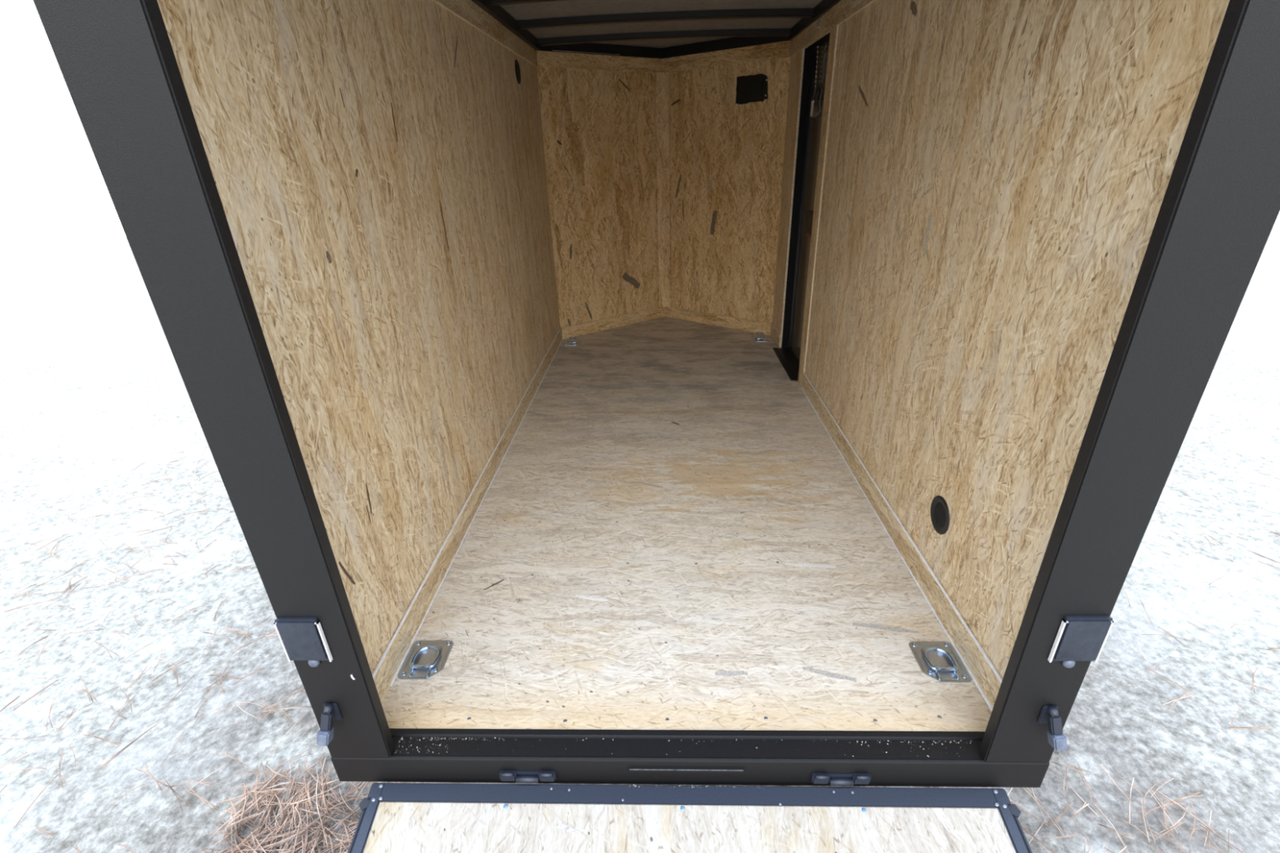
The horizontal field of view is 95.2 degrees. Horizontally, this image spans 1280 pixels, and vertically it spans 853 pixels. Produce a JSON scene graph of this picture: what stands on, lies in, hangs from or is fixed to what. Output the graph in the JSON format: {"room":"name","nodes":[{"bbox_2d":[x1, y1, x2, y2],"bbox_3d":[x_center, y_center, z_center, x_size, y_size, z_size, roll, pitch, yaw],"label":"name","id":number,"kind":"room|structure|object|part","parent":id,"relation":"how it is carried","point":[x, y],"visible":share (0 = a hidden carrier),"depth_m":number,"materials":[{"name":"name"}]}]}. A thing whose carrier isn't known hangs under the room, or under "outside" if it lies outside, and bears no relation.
{"room":"cargo trailer interior","nodes":[
{"label":"cargo trailer interior","id":0,"kind":"room"},
{"bbox_2d":[157,0,559,674],"bbox_3d":[-0.646,-0.698,2.364,0.046,1.838,3.095,-1,26,2],"label":"wall","id":1,"kind":"structure","parent":0,"point":[378,168],"depth_m":1.48,"materials":[{"name":"beige wood"}]},
{"bbox_2d":[372,326,562,704],"bbox_3d":[-0.594,0.008,2.716,0.011,0.095,3.070,-1,26,2],"label":"baseboard","id":2,"kind":"structure","parent":1,"relation":"attached to","point":[387,669],"depth_m":1.88,"materials":[{"name":"beige wood"}]},
{"bbox_2d":[433,0,537,66],"bbox_3d":[-0.644,-1.472,2.014,0.008,0.080,3.055,-1,26,2],"label":"trim","id":3,"kind":"structure","parent":1,"relation":"attached to","point":[468,11],"depth_m":2.44,"materials":[{"name":"beige wood"}]},
{"bbox_2d":[471,0,540,50],"bbox_3d":[-0.646,-1.535,1.995,0.052,0.048,3.075,-1,26,2],"label":"roof rail","id":4,"kind":"object","parent":1,"relation":"attached to","point":[500,15],"visible":0.6,"depth_m":2.67,"materials":[{"name":"black metal"}]},
{"bbox_2d":[515,59,520,84],"bbox_3d":[-0.615,-1.788,2.944,0.004,0.107,0.107,-1,26,2],"label":"air vent","id":5,"kind":"object","parent":1,"relation":"in","point":[517,72],"visible":1,"depth_m":2.94,"materials":[{"name":"black plastic"}]},
{"bbox_2d":[515,63,519,79],"bbox_3d":[-0.616,-1.788,2.944,0.002,0.068,0.068,-1,26,2],"label":"grille","id":6,"kind":"object","parent":5,"relation":"attached to","point":[517,68],"depth_m":2.94,"materials":[{"name":"black plastic"}]},
{"bbox_2d":[536,66,658,327],"bbox_3d":[-0.204,-1.524,4.017,0.963,1.868,0.045,-19,30,-31],"label":"wall","id":7,"kind":"structure","parent":0,"point":[599,126],"depth_m":3.92,"materials":[{"name":"beige wood"}]},
{"bbox_2d":[536,50,662,72],"bbox_3d":[-0.225,-2.262,3.627,0.922,0.079,0.007,-19,30,-31],"label":"trim","id":8,"kind":"structure","parent":7,"relation":"attached to","point":[544,59],"depth_m":3.60,"materials":[{"name":"beige wood"}]},
{"bbox_2d":[540,42,662,58],"bbox_3d":[-0.225,-2.327,3.605,0.945,0.058,0.044,-19,30,-31],"label":"rail","id":9,"kind":"object","parent":7,"relation":"attached to","point":[588,47],"visible":0.81,"depth_m":3.61,"materials":[{"name":"black metal"}]},
{"bbox_3d":[-0.320,-2.264,3.534,0.471,0.005,0.005,-19,30,-31],"label":"welded rod","id":10,"kind":"part","parent":9,"relation":"part of","materials":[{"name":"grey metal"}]},
{"bbox_2d":[561,306,664,339],"bbox_3d":[-0.175,-0.779,4.339,0.922,0.084,0.007,-19,30,-31],"label":"baseboard","id":11,"kind":"structure","parent":7,"relation":"attached to","point":[588,327],"depth_m":4.31,"materials":[{"name":"beige wood"}]},
{"bbox_2d":[655,71,670,306],"bbox_3d":[0.169,-1.639,4.203,0.088,1.565,0.036,-1,26,2],"label":"trim","id":12,"kind":"structure","parent":7,"relation":"attached to","point":[662,107],"depth_m":4.14,"materials":[{"name":"beige wood"}]},
{"bbox_2d":[32,0,1279,787],"bbox_3d":[0.065,-0.081,0.918,1.570,1.941,0.089,-1,26,2],"label":"frame","id":13,"kind":"object","parent":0,"point":[1220,209],"visible":1,"depth_m":0.92,"materials":[{"name":"black paint"}]},
{"bbox_3d":[-0.651,-0.057,0.938,0.137,1.759,0.029,-1,26,2],"label":"post","id":14,"kind":"part","parent":13,"relation":"part of","materials":[{"name":"black metal"}]},
{"bbox_2d":[273,617,333,666],"bbox_3d":[-0.661,0.428,1.149,0.087,0.127,0.010,-1,26,2],"label":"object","id":15,"kind":"object","parent":13,"relation":"attached to","point":[301,638],"visible":1,"depth_m":1.14,"materials":[{"name":"black paint"}]},
{"bbox_2d":[316,702,342,746],"bbox_3d":[-0.658,0.625,1.224,0.031,0.082,0.057,6,27,16],"label":"latch","id":16,"kind":"object","parent":13,"relation":"attached to","point":[331,712],"visible":1,"depth_m":1.22,"materials":[{"name":"black paint"}]},
{"bbox_3d":[-0.655,0.616,1.223,0.027,0.047,0.029,-1,26,2],"label":"arm","id":17,"kind":"part","parent":16,"relation":"part of","materials":[{"name":"black paint"}]},
{"bbox_3d":[-0.651,0.604,1.237,0.030,0.050,0.005,-1,26,2],"label":"plate","id":18,"kind":"part","parent":16,"relation":"part of","materials":[{"name":"black paint"}]},
{"bbox_2d":[394,737,970,756],"bbox_3d":[0.092,0.717,1.307,1.292,0.002,0.041,-1,26,2],"label":"sawdust","id":19,"kind":"object","parent":13,"relation":"on","point":[402,737],"visible":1,"depth_m":1.31},
{"bbox_3d":[0.093,0.751,1.327,1.570,0.085,0.072,-1,26,2],"label":"sill","id":20,"kind":"part","parent":13,"relation":"part of","materials":[{"name":"black paint"}]},
{"bbox_2d":[347,782,1032,852],"bbox_3d":[0.074,1.358,0.593,1.424,0.409,1.767,-1,26,2],"label":"door","id":21,"kind":"structure","parent":13,"relation":"attached to","point":[395,817],"depth_m":1.24,"materials":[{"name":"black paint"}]},
{"bbox_3d":[-0.605,1.369,0.619,0.024,0.036,1.799,-1,38,2],"label":"rail","id":22,"kind":"part","parent":21,"relation":"part of","materials":[{"name":"black metal"}]},
{"bbox_3d":[0.093,0.821,1.290,1.400,0.035,0.040,-1,38,2],"label":"rail","id":23,"kind":"part","parent":21,"relation":"part of","materials":[{"name":"metal"}]},
{"bbox_3d":[0.074,1.356,0.586,1.338,0.018,1.732,-1,38,2],"label":"panel","id":24,"kind":"part","parent":21,"relation":"part of","materials":[{"name":"beige wood"}]},
{"bbox_3d":[0.753,1.349,0.566,0.024,0.036,1.799,-1,38,2],"label":"rail","id":25,"kind":"part","parent":21,"relation":"part of","materials":[{"name":"black metal"}]},
{"bbox_2d":[1036,705,1067,751],"bbox_3d":[0.831,0.603,1.166,0.031,0.082,0.057,-8,26,-12],"label":"latch","id":26,"kind":"object","parent":13,"relation":"attached to","point":[1049,714],"visible":1,"depth_m":1.16,"materials":[{"name":"black paint"}]},
{"bbox_3d":[0.824,0.582,1.180,0.030,0.050,0.005,-1,26,2],"label":"plate","id":27,"kind":"part","parent":26,"relation":"part of","materials":[{"name":"black paint"}]},
{"bbox_3d":[0.828,0.594,1.165,0.027,0.047,0.029,-1,26,2],"label":"arm","id":28,"kind":"part","parent":26,"relation":"part of","materials":[{"name":"black paint"}]},
{"bbox_2d":[1048,615,1113,667],"bbox_3d":[0.822,0.406,1.092,0.087,0.127,0.010,-1,26,2],"label":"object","id":29,"kind":"object","parent":13,"relation":"attached to","point":[1078,637],"visible":1,"depth_m":1.08,"materials":[{"name":"black paint"}]},
{"bbox_3d":[0.781,-0.079,0.882,0.137,1.759,0.029,-1,26,2],"label":"post","id":30,"kind":"part","parent":13,"relation":"part of","materials":[{"name":"black metal"}]},
{"bbox_2d":[499,0,822,48],"bbox_3d":[0.091,-1.696,2.194,1.550,0.024,3.755,-1,26,2],"label":"ceiling","id":31,"kind":"structure","parent":0,"point":[553,9],"depth_m":2.78,"materials":[{"name":"grey metal"}]},
{"bbox_2d":[487,0,564,5],"bbox_3d":[0.095,-1.739,2.331,1.470,0.042,0.060,-1,26,2],"label":"bow","id":32,"kind":"object","parent":31,"relation":"attached to","point":[492,2],"visible":0.81,"depth_m":2.35,"materials":[{"name":"black paint"}]},
{"bbox_2d":[537,28,790,46],"bbox_3d":[0.126,-2.207,3.304,1.470,0.042,0.056,-1,26,2],"label":"bow","id":33,"kind":"object","parent":31,"relation":"attached to","point":[736,32],"visible":0.93,"depth_m":3.28,"materials":[{"name":"black paint"}]},
{"bbox_2d":[516,8,813,29],"bbox_3d":[0.111,-1.977,2.827,1.470,0.042,0.060,-1,26,2],"label":"bow","id":34,"kind":"object","parent":31,"relation":"attached to","point":[766,12],"visible":0.94,"depth_m":2.80,"materials":[{"name":"black paint"}]},
{"bbox_2d":[382,316,991,731],"bbox_3d":[0.145,-0.069,2.982,1.470,0.041,3.623,-1,26,2],"label":"floor","id":35,"kind":"structure","parent":0,"point":[670,534],"depth_m":1.82,"materials":[{"name":"beige wood"}]},
{"bbox_2d":[397,640,453,679],"bbox_3d":[-0.568,0.612,1.549,0.112,0.016,0.130,-1,26,2],"label":"ring","id":36,"kind":"object","parent":35,"relation":"on","point":[425,660],"visible":1,"depth_m":1.55,"materials":[{"name":"metal"}]},
{"bbox_2d":[564,336,582,346],"bbox_3d":[-0.462,-0.596,4.037,0.112,0.035,0.130,-1,26,2],"label":"ring","id":37,"kind":"object","parent":35,"relation":"on","point":[569,342],"visible":1,"depth_m":4.03,"materials":[{"name":"metal"}]},
{"bbox_3d":[-0.462,-0.583,4.043,0.112,0.006,0.130,-1,26,2],"label":"plate","id":38,"kind":"part","parent":37,"relation":"part of","materials":[{"name":"metal"}]},
{"bbox_2d":[750,332,768,342],"bbox_3d":[0.817,-0.617,3.986,0.112,0.040,0.130,-1,26,2],"label":"ring","id":39,"kind":"object","parent":35,"relation":"on","point":[763,338],"visible":1,"depth_m":3.97,"materials":[{"name":"metal"}]},
{"bbox_3d":[0.817,-0.602,3.994,0.112,0.006,0.130,-1,26,2],"label":"plate","id":40,"kind":"part","parent":39,"relation":"part of","materials":[{"name":"silver metal"}]},
{"bbox_2d":[773,347,799,381],"bbox_3d":[0.912,-0.385,3.532,0.113,0.007,0.594,-1,26,2],"label":"plate","id":41,"kind":"object","parent":35,"relation":"on","point":[788,360],"visible":0.8,"depth_m":3.55,"materials":[{"name":"black plastic"}]},
{"bbox_2d":[908,641,971,682],"bbox_3d":[0.765,0.595,1.492,0.112,0.016,0.130,-1,26,2],"label":"ring","id":42,"kind":"object","parent":35,"relation":"on","point":[938,660],"visible":1,"depth_m":1.49,"materials":[{"name":"metal"}]},
{"bbox_2d":[668,56,791,323],"bbox_3d":[0.530,-1.534,3.989,0.963,1.868,0.045,18,32,36],"label":"wall","id":43,"kind":"structure","parent":0,"point":[726,157],"depth_m":3.90,"materials":[{"name":"beige wood"}]},
{"bbox_2d":[664,306,771,335],"bbox_3d":[0.549,-0.790,4.311,0.922,0.084,0.007,18,32,36],"label":"baseboard","id":44,"kind":"structure","parent":43,"relation":"attached to","point":[752,326],"depth_m":4.28,"materials":[{"name":"beige wood"}]},
{"bbox_2d":[662,40,791,71],"bbox_3d":[0.499,-2.272,3.599,0.922,0.079,0.007,18,32,36],"label":"trim","id":45,"kind":"structure","parent":43,"relation":"attached to","point":[780,49],"depth_m":3.56,"materials":[{"name":"beige wood"}]},
{"bbox_2d":[662,35,791,58],"bbox_3d":[0.499,-2.340,3.581,0.945,0.058,0.032,18,32,36],"label":"rail","id":46,"kind":"object","parent":43,"relation":"attached to","point":[735,42],"visible":0.68,"depth_m":3.58,"materials":[{"name":"black metal"}]},
{"bbox_2d":[735,73,768,104],"bbox_3d":[0.679,-2.050,3.548,0.220,0.153,0.014,18,32,36],"label":"air vent","id":47,"kind":"object","parent":43,"relation":"in","point":[749,88],"visible":1,"depth_m":3.54,"materials":[{"name":"black plastic"}]},
{"bbox_3d":[0.676,-2.049,3.545,0.150,0.100,0.006,18,32,36],"label":"raised panel","id":48,"kind":"part","parent":47,"relation":"part of","materials":[{"name":"black plastic"}]},
{"bbox_2d":[772,0,1229,678],"bbox_3d":[0.867,-0.721,2.305,0.046,1.838,3.095,-1,26,2],"label":"wall","id":49,"kind":"structure","parent":0,"point":[997,173],"depth_m":1.38,"materials":[{"name":"beige wood"}]},
{"bbox_2d":[770,321,780,347],"bbox_3d":[0.905,-0.613,3.907,0.007,0.094,0.302,-1,26,2],"label":"baseboard","id":50,"kind":"structure","parent":49,"relation":"attached to","point":[775,334],"depth_m":3.89,"materials":[{"name":"beige wood"}]},
{"bbox_2d":[781,32,830,361],"bbox_3d":[0.929,-1.113,3.174,0.088,1.729,0.643,-1,26,2],"label":"door","id":51,"kind":"structure","parent":49,"relation":"in","point":[809,127],"depth_m":3.32,"materials":[{"name":"black paint"}]},
{"bbox_2d":[814,45,818,91],"bbox_3d":[0.916,-1.857,3.032,0.008,0.204,0.026,-1,26,2],"label":"chain","id":52,"kind":"object","parent":51,"relation":"hanging from","point":[818,46],"visible":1,"depth_m":3.03,"materials":[{"name":"grey metal"}]},
{"bbox_2d":[809,93,818,117],"bbox_3d":[0.920,-1.701,3.077,0.007,0.128,0.148,-1,26,2],"label":"tag","id":53,"kind":"object","parent":52,"relation":"hanging from","point":[814,113],"visible":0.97,"depth_m":3.09,"materials":[{"name":"white plastic"}]},
{"bbox_2d":[821,44,826,84],"bbox_3d":[0.911,-1.791,2.893,0.015,0.169,0.035,7,27,19],"label":"coil spring","id":54,"kind":"object","parent":51,"relation":"hanging from","point":[824,53],"visible":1,"depth_m":2.89,"materials":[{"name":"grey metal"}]},
{"bbox_2d":[813,83,822,115],"bbox_3d":[0.918,-1.686,3.012,0.018,0.142,0.116,-1,26,2],"label":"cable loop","id":55,"kind":"object","parent":54,"relation":"hanging from","point":[817,91],"visible":0.99,"depth_m":3.01,"materials":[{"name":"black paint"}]},
{"bbox_2d":[789,2,839,56],"bbox_3d":[0.846,-1.942,2.887,0.007,0.078,0.990,-1,26,2],"label":"trim","id":56,"kind":"structure","parent":49,"relation":"attached to","point":[829,19],"depth_m":2.79,"materials":[{"name":"beige wood"}]},
{"bbox_2d":[787,0,840,40],"bbox_3d":[0.823,-1.557,1.938,0.052,0.048,3.075,-1,26,2],"label":"roof rail","id":57,"kind":"object","parent":49,"relation":"attached to","point":[824,6],"visible":0.6,"depth_m":2.77,"materials":[{"name":"black metal"}]},
{"bbox_2d":[797,25,838,386],"bbox_3d":[0.859,-0.972,2.862,0.007,1.648,0.106,-1,26,2],"label":"trim","id":58,"kind":"structure","parent":49,"relation":"attached to","point":[833,31],"depth_m":2.78,"materials":[{"name":"beige wood"}]},
{"bbox_2d":[836,0,875,25],"bbox_3d":[0.802,-1.279,1.512,0.008,0.080,2.065,-1,26,2],"label":"trim","id":59,"kind":"structure","parent":49,"relation":"attached to","point":[846,8],"depth_m":2.30,"materials":[{"name":"beige wood"}]},
{"bbox_2d":[801,372,1002,711],"bbox_3d":[0.850,0.196,2.225,0.011,0.095,2.055,-1,26,2],"label":"baseboard","id":60,"kind":"structure","parent":49,"relation":"attached to","point":[981,669],"depth_m":1.75,"materials":[{"name":"beige wood"}]},
{"bbox_2d":[930,495,949,534],"bbox_3d":[0.831,0.245,1.620,0.004,0.107,0.107,-1,26,2],"label":"air vent","id":61,"kind":"object","parent":49,"relation":"in","point":[940,513],"visible":1,"depth_m":1.62,"materials":[{"name":"black plastic"}]},
{"bbox_2d":[933,502,946,527],"bbox_3d":[0.832,0.245,1.620,0.002,0.068,0.068,-1,26,2],"label":"grille","id":62,"kind":"object","parent":61,"relation":"attached to","point":[940,508],"depth_m":1.62,"materials":[{"name":"black plastic"}]},
{"label":"outside","id":63,"kind":"structure","parent":0,"visible":0},
{"bbox_2d":[0,211,1279,852],"bbox_3d":[0.105,1.145,1.476,28.000,0.028,28.000,-1,26,2],"label":"ground","id":64,"kind":"structure","parent":63,"point":[93,389],"depth_m":2.28,"materials":[{"name":"snow"}]},
{"bbox_2d":[0,438,1279,852],"bbox_3d":[0.099,0.875,2.003,6.480,0.065,3.704,-1,26,2],"label":"pine needles","id":65,"kind":"object","parent":64,"relation":"on","point":[238,848],"visible":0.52,"depth_m":1.66,"materials":[{"name":"brown plant"}]}
]}

